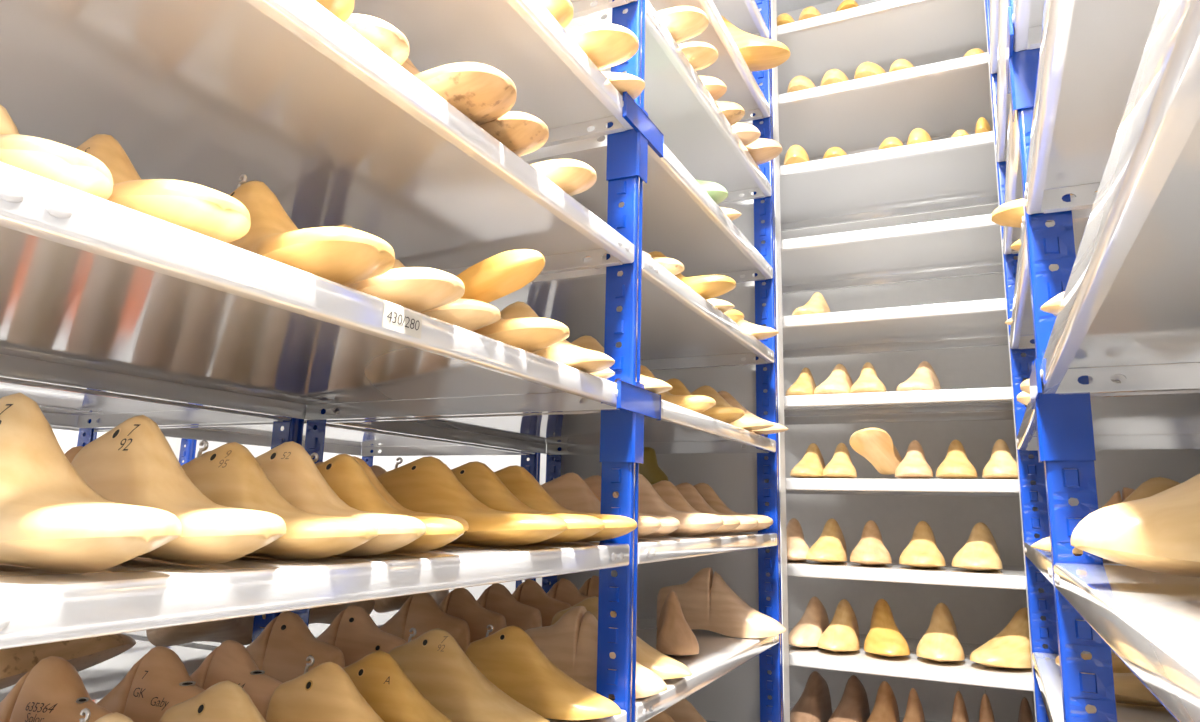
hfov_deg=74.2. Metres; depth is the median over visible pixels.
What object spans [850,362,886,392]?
shoe last
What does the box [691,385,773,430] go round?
shoe last
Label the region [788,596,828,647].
shoe last
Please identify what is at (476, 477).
shoe last
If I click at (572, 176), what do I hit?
shoe last
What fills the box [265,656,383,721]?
shoe last
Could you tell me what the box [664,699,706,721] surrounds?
shoe last
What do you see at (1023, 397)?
shoe last
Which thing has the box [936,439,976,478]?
shoe last
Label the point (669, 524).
shoe last
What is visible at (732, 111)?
shoe last
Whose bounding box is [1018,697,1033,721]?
shoe last
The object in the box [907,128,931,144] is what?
shoe last
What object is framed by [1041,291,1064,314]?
shoe last
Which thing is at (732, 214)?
shoe last
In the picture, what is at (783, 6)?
ceiling
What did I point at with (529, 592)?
shoe last
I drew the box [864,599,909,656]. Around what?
shoe last
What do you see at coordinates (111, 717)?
shoe last
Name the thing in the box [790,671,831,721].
shoe last
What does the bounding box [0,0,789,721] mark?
shelving rack
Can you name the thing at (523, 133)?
shoe last
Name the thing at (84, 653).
shoe last
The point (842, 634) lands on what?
shoe last
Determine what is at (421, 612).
shoe last
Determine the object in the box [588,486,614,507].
shoe last
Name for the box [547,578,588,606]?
shoe last
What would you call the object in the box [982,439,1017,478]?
shoe last
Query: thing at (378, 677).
shoe last
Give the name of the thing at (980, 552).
shoe last
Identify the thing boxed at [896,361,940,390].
shoe last
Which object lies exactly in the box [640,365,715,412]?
shoe last
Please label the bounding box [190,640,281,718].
shoe last
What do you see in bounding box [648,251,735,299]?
shoe last
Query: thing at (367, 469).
shoe last
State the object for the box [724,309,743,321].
shoe last
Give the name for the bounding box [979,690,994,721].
shoe last
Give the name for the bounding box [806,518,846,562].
shoe last
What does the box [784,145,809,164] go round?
shoe last
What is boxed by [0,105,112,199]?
shoe last
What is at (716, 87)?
shoe last
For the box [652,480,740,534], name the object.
shoe last
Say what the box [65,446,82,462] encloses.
shoe last
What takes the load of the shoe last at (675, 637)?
on the shelving rack at (97, 293)
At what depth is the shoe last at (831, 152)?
2.42 m
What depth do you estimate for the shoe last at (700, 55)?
1.63 m
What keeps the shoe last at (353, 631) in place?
on the shelving rack at (97, 293)
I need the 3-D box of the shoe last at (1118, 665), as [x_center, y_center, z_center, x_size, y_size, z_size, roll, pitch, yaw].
[0.975,0.530,1.454,0.250,0.117,0.093,-4,-12,26]
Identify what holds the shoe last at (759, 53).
on the shelving rack at (97, 293)
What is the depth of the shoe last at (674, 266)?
1.50 m
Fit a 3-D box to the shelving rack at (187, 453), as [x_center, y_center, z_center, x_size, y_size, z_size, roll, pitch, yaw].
[-2.306,0.113,2.416,0.650,3.050,1.958,-4,-12,26]
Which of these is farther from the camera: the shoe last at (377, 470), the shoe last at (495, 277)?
the shoe last at (377, 470)
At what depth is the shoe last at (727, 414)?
1.78 m
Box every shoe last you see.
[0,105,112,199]
[0,393,181,573]
[0,634,135,689]
[0,656,111,721]
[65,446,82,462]
[71,415,285,564]
[76,134,250,242]
[79,708,132,721]
[97,646,204,721]
[146,614,265,646]
[159,680,265,721]
[182,440,377,559]
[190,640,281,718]
[228,174,394,284]
[246,611,344,682]
[255,441,425,555]
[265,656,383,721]
[309,600,374,623]
[311,453,463,552]
[316,0,354,21]
[316,605,406,666]
[336,224,464,312]
[343,650,451,721]
[344,14,408,65]
[352,456,468,531]
[370,465,385,476]
[374,590,448,612]
[377,456,567,546]
[379,593,469,652]
[388,628,549,721]
[391,259,500,330]
[401,58,516,124]
[439,588,506,642]
[445,461,604,543]
[456,249,544,302]
[465,625,621,719]
[473,303,569,351]
[477,583,541,630]
[479,111,548,156]
[494,465,636,541]
[500,301,614,372]
[512,579,570,626]
[525,606,667,698]
[530,159,596,195]
[539,0,573,27]
[541,472,660,536]
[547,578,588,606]
[551,596,691,678]
[563,335,672,393]
[565,23,638,69]
[579,575,616,613]
[584,475,679,537]
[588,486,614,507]
[590,368,614,378]
[601,71,644,99]
[615,474,723,535]
[639,447,668,484]
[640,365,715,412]
[646,711,674,721]
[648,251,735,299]
[651,257,683,274]
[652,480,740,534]
[656,6,708,42]
[656,567,785,637]
[656,591,698,655]
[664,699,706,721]
[665,378,744,422]
[675,482,757,533]
[678,42,717,70]
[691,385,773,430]
[694,483,772,532]
[696,179,727,203]
[698,75,726,100]
[707,298,734,312]
[716,101,744,125]
[718,391,788,434]
[720,207,740,220]
[721,15,790,70]
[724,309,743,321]
[732,122,760,145]
[736,319,778,339]
[745,138,781,164]
[777,13,794,25]
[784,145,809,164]
[785,367,815,395]
[786,518,809,560]
[787,75,815,92]
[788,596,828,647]
[790,443,825,477]
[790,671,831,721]
[792,292,830,315]
[798,6,820,20]
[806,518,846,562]
[814,364,852,394]
[818,599,859,651]
[821,69,848,85]
[822,443,856,478]
[823,147,846,158]
[828,675,869,721]
[836,0,858,11]
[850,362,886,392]
[850,428,901,474]
[850,520,891,564]
[854,62,885,78]
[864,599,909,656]
[867,681,899,721]
[879,137,903,149]
[889,59,913,71]
[895,440,932,478]
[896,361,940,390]
[899,521,945,567]
[903,688,924,721]
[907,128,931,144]
[916,602,964,661]
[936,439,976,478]
[951,130,968,137]
[951,687,968,721]
[952,522,1002,570]
[963,48,984,56]
[970,607,1031,667]
[975,117,990,133]
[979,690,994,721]
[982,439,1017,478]
[991,190,1097,227]
[1011,239,1019,250]
[1017,391,1029,404]
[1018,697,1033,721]
[1020,363,1181,393]
[1031,477,1180,555]
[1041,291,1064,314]
[1049,487,1133,536]
[1055,653,1131,672]
[1071,473,1199,576]
[1080,672,1163,706]
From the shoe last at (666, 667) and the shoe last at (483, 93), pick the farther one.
the shoe last at (666, 667)
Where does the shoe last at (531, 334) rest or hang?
on the shelving rack at (97, 293)
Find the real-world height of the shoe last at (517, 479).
0.115 m
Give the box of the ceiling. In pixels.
[776,0,833,13]
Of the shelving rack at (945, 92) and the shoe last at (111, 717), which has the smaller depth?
the shoe last at (111, 717)
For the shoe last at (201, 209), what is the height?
0.131 m
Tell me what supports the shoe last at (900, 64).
on the shelving rack at (945, 92)
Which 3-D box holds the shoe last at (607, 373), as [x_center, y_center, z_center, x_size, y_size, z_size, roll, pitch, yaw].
[-0.081,-0.017,1.259,0.230,0.108,0.069,-4,-12,28]
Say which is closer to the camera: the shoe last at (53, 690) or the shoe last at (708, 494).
the shoe last at (53, 690)
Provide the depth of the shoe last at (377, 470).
1.37 m
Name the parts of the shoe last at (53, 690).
slot plate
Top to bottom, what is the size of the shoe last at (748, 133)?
0.151 m
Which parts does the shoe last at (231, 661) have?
slot plate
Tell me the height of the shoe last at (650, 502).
0.126 m
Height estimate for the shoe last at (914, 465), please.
0.121 m
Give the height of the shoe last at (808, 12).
0.067 m
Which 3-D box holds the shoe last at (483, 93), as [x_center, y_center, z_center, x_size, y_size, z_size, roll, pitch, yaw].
[-0.221,-0.333,0.951,0.280,0.131,0.109,-4,-12,28]
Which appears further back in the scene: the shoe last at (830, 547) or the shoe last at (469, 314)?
the shoe last at (830, 547)
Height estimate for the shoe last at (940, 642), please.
0.140 m
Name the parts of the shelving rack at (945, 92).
shelf, shelf, shelf, shelf, shelf, shelf, shelf, shelf, shelf, shelf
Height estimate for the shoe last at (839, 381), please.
0.121 m
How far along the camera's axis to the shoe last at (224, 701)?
0.75 m
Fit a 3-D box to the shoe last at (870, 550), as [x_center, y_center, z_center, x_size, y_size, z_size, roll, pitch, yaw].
[0.784,0.525,2.300,0.112,0.126,0.260,-3,-11,21]
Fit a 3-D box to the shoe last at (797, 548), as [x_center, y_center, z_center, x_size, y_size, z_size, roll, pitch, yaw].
[0.588,0.541,2.409,0.110,0.126,0.260,-2,-11,16]
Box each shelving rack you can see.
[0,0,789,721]
[0,377,540,701]
[51,413,196,465]
[777,0,1032,721]
[984,0,1199,721]
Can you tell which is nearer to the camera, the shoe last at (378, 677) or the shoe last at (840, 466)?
the shoe last at (378, 677)
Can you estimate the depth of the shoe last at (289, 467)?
0.78 m
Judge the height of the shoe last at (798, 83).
0.078 m
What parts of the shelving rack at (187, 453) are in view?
shelf, upright post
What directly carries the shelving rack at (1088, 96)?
on the floor
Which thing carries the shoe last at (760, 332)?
on the shelving rack at (97, 293)
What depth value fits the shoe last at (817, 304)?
2.43 m
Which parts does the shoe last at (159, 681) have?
slot plate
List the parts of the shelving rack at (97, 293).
shelf, upright post, shelf, shelf, shelf, shelf, upright post, shelf, shelf, shelf, upright post, panel, shelf, shelf, shelf, shelf, shelf, shelf, upright post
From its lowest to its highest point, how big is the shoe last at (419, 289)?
0.117 m
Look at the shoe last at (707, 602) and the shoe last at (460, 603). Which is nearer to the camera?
the shoe last at (460, 603)
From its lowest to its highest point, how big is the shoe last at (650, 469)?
0.210 m
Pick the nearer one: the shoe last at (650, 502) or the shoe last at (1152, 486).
the shoe last at (1152, 486)
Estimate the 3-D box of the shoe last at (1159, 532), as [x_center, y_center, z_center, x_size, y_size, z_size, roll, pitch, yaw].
[0.543,0.082,0.635,0.330,0.184,0.126,1,-11,4]
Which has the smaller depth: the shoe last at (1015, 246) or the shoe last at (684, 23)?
the shoe last at (1015, 246)
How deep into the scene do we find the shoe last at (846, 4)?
2.47 m
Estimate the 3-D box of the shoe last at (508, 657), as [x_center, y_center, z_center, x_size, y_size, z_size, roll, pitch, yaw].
[-0.089,0.451,1.161,0.260,0.116,0.092,-4,-12,26]
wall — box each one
[52,410,203,461]
[204,0,1035,721]
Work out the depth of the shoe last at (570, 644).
1.29 m
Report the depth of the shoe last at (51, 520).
0.51 m
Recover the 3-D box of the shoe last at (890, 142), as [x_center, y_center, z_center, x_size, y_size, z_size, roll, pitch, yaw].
[0.900,-0.633,2.438,0.079,0.054,0.220,-4,-12,26]
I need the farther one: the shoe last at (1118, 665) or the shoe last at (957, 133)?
the shoe last at (957, 133)
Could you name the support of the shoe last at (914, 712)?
on the shelving rack at (945, 92)
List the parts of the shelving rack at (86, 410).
upright post, shelf, shelf, shelf, upright post, shelf, upright post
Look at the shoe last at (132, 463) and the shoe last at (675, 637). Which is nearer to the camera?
the shoe last at (132, 463)
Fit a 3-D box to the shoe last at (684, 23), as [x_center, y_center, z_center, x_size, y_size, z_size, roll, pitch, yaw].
[0.092,-0.686,1.593,0.260,0.122,0.096,-4,-12,28]
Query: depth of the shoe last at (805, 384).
2.41 m
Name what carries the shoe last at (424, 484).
on the shelving rack at (97, 293)
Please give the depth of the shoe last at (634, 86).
1.28 m
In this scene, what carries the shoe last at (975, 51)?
on the shelving rack at (945, 92)
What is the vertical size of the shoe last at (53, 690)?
0.128 m
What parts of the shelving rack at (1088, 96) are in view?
shelf, shelf, upright post, shelf, shelf, upright post, shelf, shelf, shelf, shelf, panel, shelf, shelf, shelf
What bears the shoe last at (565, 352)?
on the shelving rack at (97, 293)
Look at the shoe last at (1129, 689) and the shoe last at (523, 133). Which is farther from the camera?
the shoe last at (1129, 689)
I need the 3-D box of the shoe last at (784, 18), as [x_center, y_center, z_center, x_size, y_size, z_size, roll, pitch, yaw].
[0.630,-1.093,2.656,0.079,0.064,0.220,-4,-12,26]
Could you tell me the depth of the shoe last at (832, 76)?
2.46 m
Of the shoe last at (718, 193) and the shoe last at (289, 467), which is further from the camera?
the shoe last at (718, 193)
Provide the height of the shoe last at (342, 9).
0.117 m
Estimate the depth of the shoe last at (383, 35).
0.78 m
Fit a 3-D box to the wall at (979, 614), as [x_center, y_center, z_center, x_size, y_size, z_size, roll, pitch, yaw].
[-0.034,0.247,3.256,4.700,3.200,0.090,-4,-12,26]
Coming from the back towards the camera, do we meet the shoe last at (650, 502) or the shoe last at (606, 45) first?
the shoe last at (650, 502)
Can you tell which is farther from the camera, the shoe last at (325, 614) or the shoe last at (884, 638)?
the shoe last at (884, 638)
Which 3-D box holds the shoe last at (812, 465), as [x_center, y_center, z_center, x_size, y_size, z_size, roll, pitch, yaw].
[0.639,0.303,2.410,0.097,0.116,0.240,-4,-12,26]
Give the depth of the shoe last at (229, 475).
0.71 m
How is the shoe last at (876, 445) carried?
on the shelving rack at (945, 92)
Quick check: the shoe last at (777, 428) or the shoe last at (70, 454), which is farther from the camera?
the shoe last at (777, 428)
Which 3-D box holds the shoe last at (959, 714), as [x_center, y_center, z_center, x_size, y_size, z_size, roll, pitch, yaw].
[0.986,0.987,2.178,0.074,0.144,0.300,-4,-12,26]
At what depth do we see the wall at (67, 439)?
3.58 m
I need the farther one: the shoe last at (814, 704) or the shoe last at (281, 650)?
the shoe last at (814, 704)
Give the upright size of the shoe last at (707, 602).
0.154 m
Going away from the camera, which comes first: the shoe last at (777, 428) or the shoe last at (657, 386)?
the shoe last at (657, 386)
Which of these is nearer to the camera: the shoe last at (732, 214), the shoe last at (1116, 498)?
the shoe last at (1116, 498)
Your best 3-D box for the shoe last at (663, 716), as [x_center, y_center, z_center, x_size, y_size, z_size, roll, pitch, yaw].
[0.166,0.789,1.642,0.250,0.117,0.088,-4,-12,26]
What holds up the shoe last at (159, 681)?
on the shelving rack at (97, 293)
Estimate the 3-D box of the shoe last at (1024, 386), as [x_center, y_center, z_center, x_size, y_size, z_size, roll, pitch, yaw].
[0.813,0.007,1.284,0.240,0.112,0.089,-4,-12,26]
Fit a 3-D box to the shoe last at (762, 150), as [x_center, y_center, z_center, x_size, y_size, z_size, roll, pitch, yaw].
[0.358,-0.599,2.126,0.260,0.157,0.099,-4,-12,26]
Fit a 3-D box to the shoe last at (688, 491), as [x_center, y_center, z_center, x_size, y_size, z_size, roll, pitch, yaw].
[0.247,0.346,1.871,0.250,0.117,0.093,-4,-12,26]
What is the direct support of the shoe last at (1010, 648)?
on the shelving rack at (945, 92)
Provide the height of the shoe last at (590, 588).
0.125 m
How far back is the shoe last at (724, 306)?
1.73 m
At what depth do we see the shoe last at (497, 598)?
1.66 m
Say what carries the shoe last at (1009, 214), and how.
on the shelving rack at (1088, 96)
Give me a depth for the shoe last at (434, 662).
1.03 m
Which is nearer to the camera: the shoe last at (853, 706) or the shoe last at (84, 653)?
the shoe last at (84, 653)
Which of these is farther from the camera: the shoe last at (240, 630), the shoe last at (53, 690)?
the shoe last at (240, 630)
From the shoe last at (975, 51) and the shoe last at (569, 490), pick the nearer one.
the shoe last at (569, 490)
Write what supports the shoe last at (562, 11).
on the shelving rack at (97, 293)
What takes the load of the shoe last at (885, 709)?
on the shelving rack at (945, 92)
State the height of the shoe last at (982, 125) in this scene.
0.073 m
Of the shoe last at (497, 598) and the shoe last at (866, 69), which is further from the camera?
the shoe last at (866, 69)
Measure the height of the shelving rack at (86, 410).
3.050 m
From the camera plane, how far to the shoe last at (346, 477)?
0.84 m
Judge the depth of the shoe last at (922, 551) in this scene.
2.19 m
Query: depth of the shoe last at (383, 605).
1.99 m
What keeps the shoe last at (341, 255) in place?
on the shelving rack at (97, 293)

